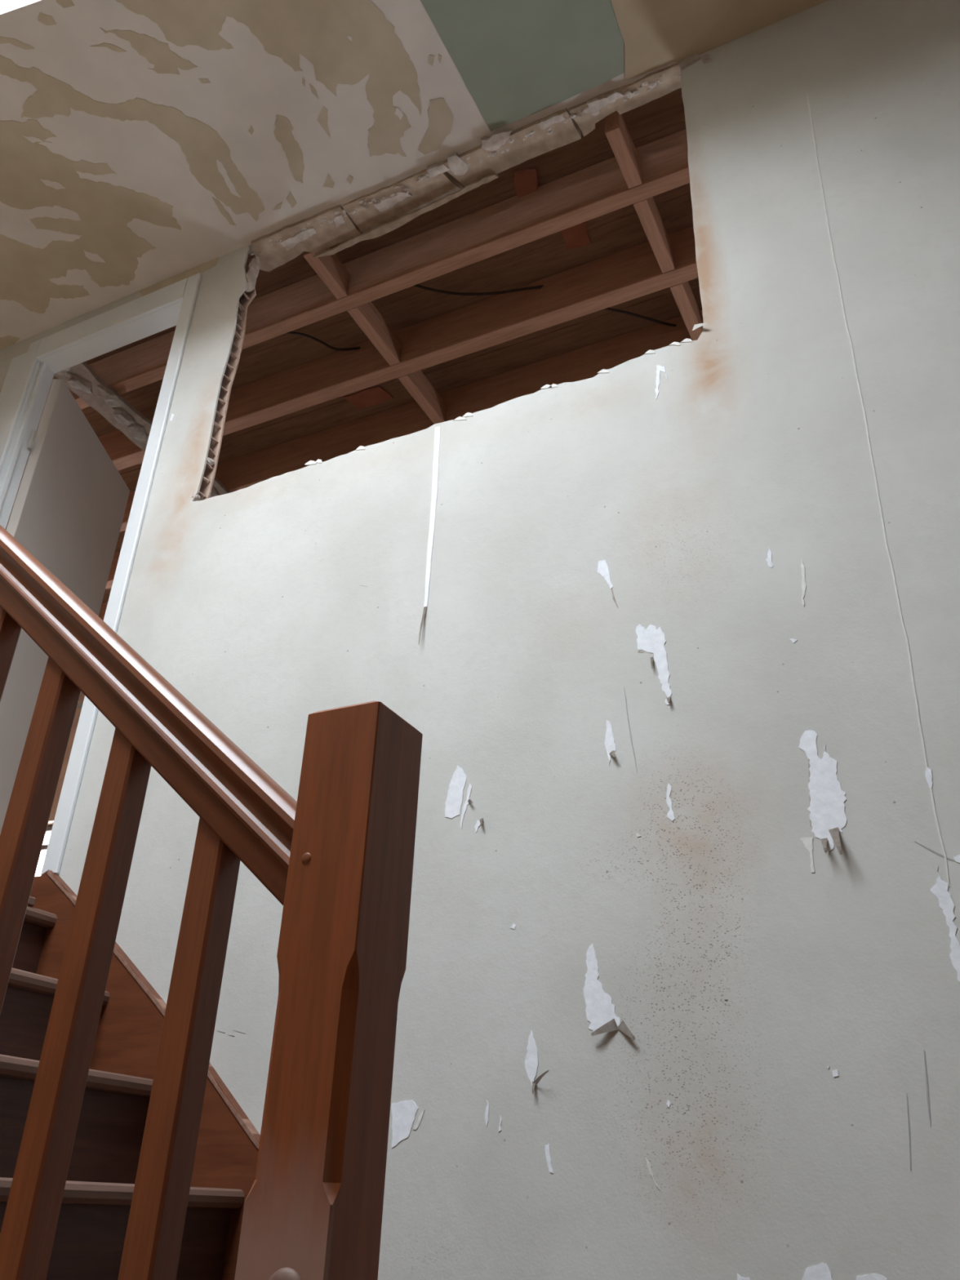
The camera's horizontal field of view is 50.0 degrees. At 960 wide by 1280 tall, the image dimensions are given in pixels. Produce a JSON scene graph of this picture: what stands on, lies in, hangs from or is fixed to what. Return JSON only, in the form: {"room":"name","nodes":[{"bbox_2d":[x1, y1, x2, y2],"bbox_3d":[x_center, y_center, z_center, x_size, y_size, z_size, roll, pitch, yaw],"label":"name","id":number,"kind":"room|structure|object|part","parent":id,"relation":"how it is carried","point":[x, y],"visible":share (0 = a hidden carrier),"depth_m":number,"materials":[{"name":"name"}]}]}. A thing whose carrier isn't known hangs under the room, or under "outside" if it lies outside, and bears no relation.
{"room":"abandoned building interior","nodes":[
{"label":"abandoned building interior","id":0,"kind":"room"},
{"bbox_2d":[47,691,84,834],"bbox_3d":[0.023,0.747,5.479,8.500,2.510,0.200,-12,-32,24],"label":"wall","id":1,"kind":"structure","parent":0,"point":[73,730],"depth_m":6.91,"materials":[{"name":"white paint"}]},
{"bbox_2d":[40,824,53,852],"bbox_3d":[-2.902,1.585,6.656,1.400,0.780,0.050,-12,-32,24],"label":"window","id":2,"kind":"structure","parent":1,"relation":"in","point":[49,828],"depth_m":6.77,"materials":[{"name":"paint"}]},
{"bbox_3d":[-2.888,1.261,6.833,1.400,0.040,0.050,-12,-32,24],"label":"frame","id":3,"kind":"part","parent":2,"relation":"part of","materials":[{"name":"paint"}]},
{"bbox_2d":[5,87,702,602],"bbox_3d":[-0.484,-0.911,5.112,8.500,0.045,2.798,-12,-32,24],"label":"wooden boards","id":4,"kind":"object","parent":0,"point":[620,229],"depth_m":4.20,"materials":[{"name":"brown wood"}]},
{"bbox_2d":[98,601,107,621],"bbox_3d":[-0.238,-0.571,5.499,8.480,0.199,0.065,-12,-32,24],"label":"joist","id":5,"kind":"object","parent":4,"relation":"attached to","point":[104,606],"visible":0.02,"depth_m":6.45,"materials":[{"name":"brown wood"}]},
{"bbox_2d":[105,551,120,589],"bbox_3d":[-0.421,-0.753,5.181,8.480,0.199,0.065,-12,-32,24],"label":"joist","id":6,"kind":"object","parent":4,"relation":"attached to","point":[116,557],"visible":0.02,"depth_m":5.91,"materials":[{"name":"brown wood"}]},
{"bbox_2d":[13,225,698,505],"bbox_3d":[-0.784,-1.117,4.545,8.480,0.199,0.074,-12,-32,24],"label":"joist","id":7,"kind":"object","parent":4,"relation":"attached to","point":[635,272],"visible":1,"depth_m":4.18,"materials":[{"name":"brown wood"}]},
{"bbox_2d":[284,331,359,351],"bbox_3d":[-0.670,-1.272,4.367,0.332,0.043,0.053,10,-29,-13],"label":"cable","id":8,"kind":"object","parent":7,"relation":"attached to","point":[290,332],"visible":0.94,"depth_m":4.36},
{"bbox_2d":[413,284,543,295],"bbox_3d":[0.002,-1.394,4.090,0.581,0.043,0.041,1,-29,3],"label":"cable","id":9,"kind":"object","parent":7,"relation":"attached to","point":[416,285],"visible":0.88,"depth_m":4.08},
{"bbox_2d":[38,128,689,425],"bbox_3d":[-0.962,-1.295,4.236,8.480,0.199,0.063,-12,-32,24],"label":"joist","id":10,"kind":"object","parent":4,"relation":"attached to","point":[601,188],"visible":0.5,"depth_m":3.81,"materials":[{"name":"brown wood"}]},
{"bbox_2d":[302,247,350,299],"bbox_3d":[-0.578,-1.416,3.897,0.048,0.114,0.230,-12,-32,24],"label":"noggin","id":11,"kind":"object","parent":10,"relation":"attached to","point":[330,269],"visible":0.72,"depth_m":3.89,"materials":[{"name":"brown wood"}]},
{"bbox_2d":[346,301,401,365],"bbox_3d":[-0.423,-1.264,4.162,0.048,0.114,0.330,-12,-32,24],"label":"noggin","id":12,"kind":"object","parent":10,"relation":"attached to","point":[366,316],"visible":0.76,"depth_m":4.15,"materials":[{"name":"brown wood"}]},
{"bbox_2d":[604,111,641,188],"bbox_3d":[0.476,-1.632,3.417,0.048,0.114,0.230,-12,-32,24],"label":"noggin","id":13,"kind":"object","parent":10,"relation":"attached to","point":[616,131],"visible":0.82,"depth_m":3.38,"materials":[{"name":"brown wood"}]},
{"bbox_2d":[632,196,675,272],"bbox_3d":[0.622,-1.478,3.686,0.048,0.114,0.330,-12,-32,24],"label":"noggin","id":14,"kind":"object","parent":10,"relation":"attached to","point":[646,210],"visible":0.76,"depth_m":3.66,"materials":[{"name":"brown wood"}]},
{"bbox_2d":[120,309,702,532],"bbox_3d":[-0.603,-0.936,4.862,8.480,0.199,0.065,-12,-32,24],"label":"joist","id":15,"kind":"object","parent":4,"relation":"attached to","point":[246,471],"visible":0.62,"depth_m":4.62,"materials":[{"name":"brown wood"}]},
{"bbox_2d":[397,370,446,423],"bbox_3d":[-0.249,-1.081,4.482,0.048,0.114,0.338,-12,-32,24],"label":"noggin","id":16,"kind":"object","parent":15,"relation":"attached to","point":[416,384],"visible":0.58,"depth_m":4.47,"materials":[{"name":"brown wood"}]},
{"bbox_2d":[604,307,676,326],"bbox_3d":[0.671,-1.310,4.187,0.355,0.043,0.042,9,-29,-12],"label":"cable","id":17,"kind":"object","parent":15,"relation":"attached to","point":[606,308],"visible":0.92,"depth_m":4.16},
{"bbox_2d":[669,280,702,340],"bbox_3d":[0.807,-1.297,4.001,0.048,0.114,0.338,-12,-32,24],"label":"noggin","id":18,"kind":"object","parent":15,"relation":"attached to","point":[682,294],"visible":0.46,"depth_m":3.96,"materials":[{"name":"brown wood"}]},
{"bbox_2d":[0,0,827,349],"bbox_3d":[-0.774,-2.267,2.264,5.800,0.034,3.011,-12,-32,24],"label":"ceiling","id":19,"kind":"structure","parent":0,"point":[144,144],"depth_m":3.25,"materials":[{"name":"beige paint"}]},
{"bbox_2d":[0,0,26,9],"bbox_3d":[-0.981,-2.389,2.478,1.660,0.370,1.210,-12,-32,24],"label":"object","id":20,"kind":"structure","parent":19,"relation":"attached to","point":[3,3],"depth_m":3.07,"materials":[{"name":"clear glass"}]},
{"bbox_2d":[0,0,959,1279],"bbox_3d":[-0.175,0.000,2.561,5.600,3.623,0.077,-12,-32,24],"label":"wall","id":21,"kind":"structure","parent":0,"point":[669,635],"depth_m":2.19,"materials":[{"name":"wallpaper"},{"name":"plaster"}]},
{"bbox_2d":[0,272,201,875],"bbox_3d":[-1.389,-0.088,3.796,1.105,2.248,0.811,-12,-32,24],"label":"door","id":22,"kind":"structure","parent":21,"relation":"in","point":[68,512],"depth_m":3.96,"materials":[{"name":"paint"}]},
{"bbox_3d":[-1.824,-0.213,3.603,0.062,2.248,0.014,-12,-32,24],"label":"casing","id":23,"kind":"part","parent":22,"relation":"part of","materials":[{"name":"white wood"}]},
{"bbox_3d":[-1.655,0.250,4.177,0.053,0.018,0.100,0,-29,4],"label":"handle","id":24,"kind":"part","parent":22,"relation":"part of","materials":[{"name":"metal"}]},
{"bbox_2d":[53,361,231,497],"bbox_3d":[-1.431,-0.829,4.879,0.180,0.036,1.630,-12,-32,24],"label":"broken plaster edge","id":25,"kind":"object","parent":21,"relation":"attached to","point":[80,379],"depth_m":4.52,"materials":[{"name":"paint"}]},
{"bbox_2d":[248,53,711,271],"bbox_3d":[-0.065,-1.558,3.450,1.732,0.094,0.182,-12,-32,24],"label":"broken plaster edge","id":26,"kind":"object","parent":21,"relation":"attached to","point":[381,211],"depth_m":3.46,"materials":[{"name":"paint"}]},
{"bbox_3d":[0.465,0.685,-0.079,2.555,0.060,2.900,-12,-32,24],"label":"floor","id":27,"kind":"structure","parent":0,"visible":0},
{"bbox_2d":[234,701,422,1279],"bbox_3d":[-0.161,0.577,0.980,0.100,1.096,0.112,-12,-32,24],"label":"newel post","id":28,"kind":"object","parent":27,"relation":"on","point":[313,1210],"visible":1,"depth_m":1.05,"materials":[{"name":"brown wood"}]},
{"bbox_2d":[0,524,297,905],"bbox_3d":[-0.900,-0.181,1.844,1.653,1.488,0.069,-12,-32,24],"label":"handrail","id":29,"kind":"object","parent":28,"relation":"attached to","point":[250,812],"visible":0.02,"depth_m":1.37,"materials":[{"name":"brown wood"}]},
{"bbox_3d":[-2.040,1.198,1.062,3.045,0.060,2.900,-12,-32,24],"label":"floor","id":30,"kind":"structure","parent":0,"visible":0},
{"bbox_2d":[0,869,260,1279],"bbox_3d":[-0.836,0.786,1.849,1.572,1.510,0.969,-12,-32,24],"label":"staircase","id":31,"kind":"structure","parent":30,"relation":"on","point":[90,1236],"depth_m":2.11,"materials":[{"name":"brown wood"}]},
{"bbox_2d":[0,605,22,702],"bbox_3d":[-0.793,0.274,1.521,0.045,0.810,0.042,-12,-32,24],"label":"baluster","id":32,"kind":"object","parent":31,"relation":"on","point":[10,630],"visible":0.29,"depth_m":1.66,"materials":[{"name":"brown wood"}]},
{"bbox_2d":[0,657,80,1013],"bbox_3d":[-0.640,0.374,1.376,0.045,0.810,0.042,-12,-32,24],"label":"baluster","id":33,"kind":"object","parent":31,"relation":"on","point":[25,823],"visible":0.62,"depth_m":1.44,"materials":[{"name":"brown wood"}]},
{"bbox_2d":[0,728,151,1279],"bbox_3d":[-0.490,0.473,1.233,0.045,0.810,0.042,-12,-32,24],"label":"baluster","id":34,"kind":"object","parent":31,"relation":"on","point":[30,1220],"visible":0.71,"depth_m":1.22,"materials":[{"name":"brown wood"}]},
{"bbox_2d":[117,817,240,1279],"bbox_3d":[-0.335,0.575,1.086,0.045,0.810,0.042,-12,-32,24],"label":"baluster","id":35,"kind":"object","parent":31,"relation":"on","point":[153,1242],"visible":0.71,"depth_m":1.13,"materials":[{"name":"brown wood"}]}
]}

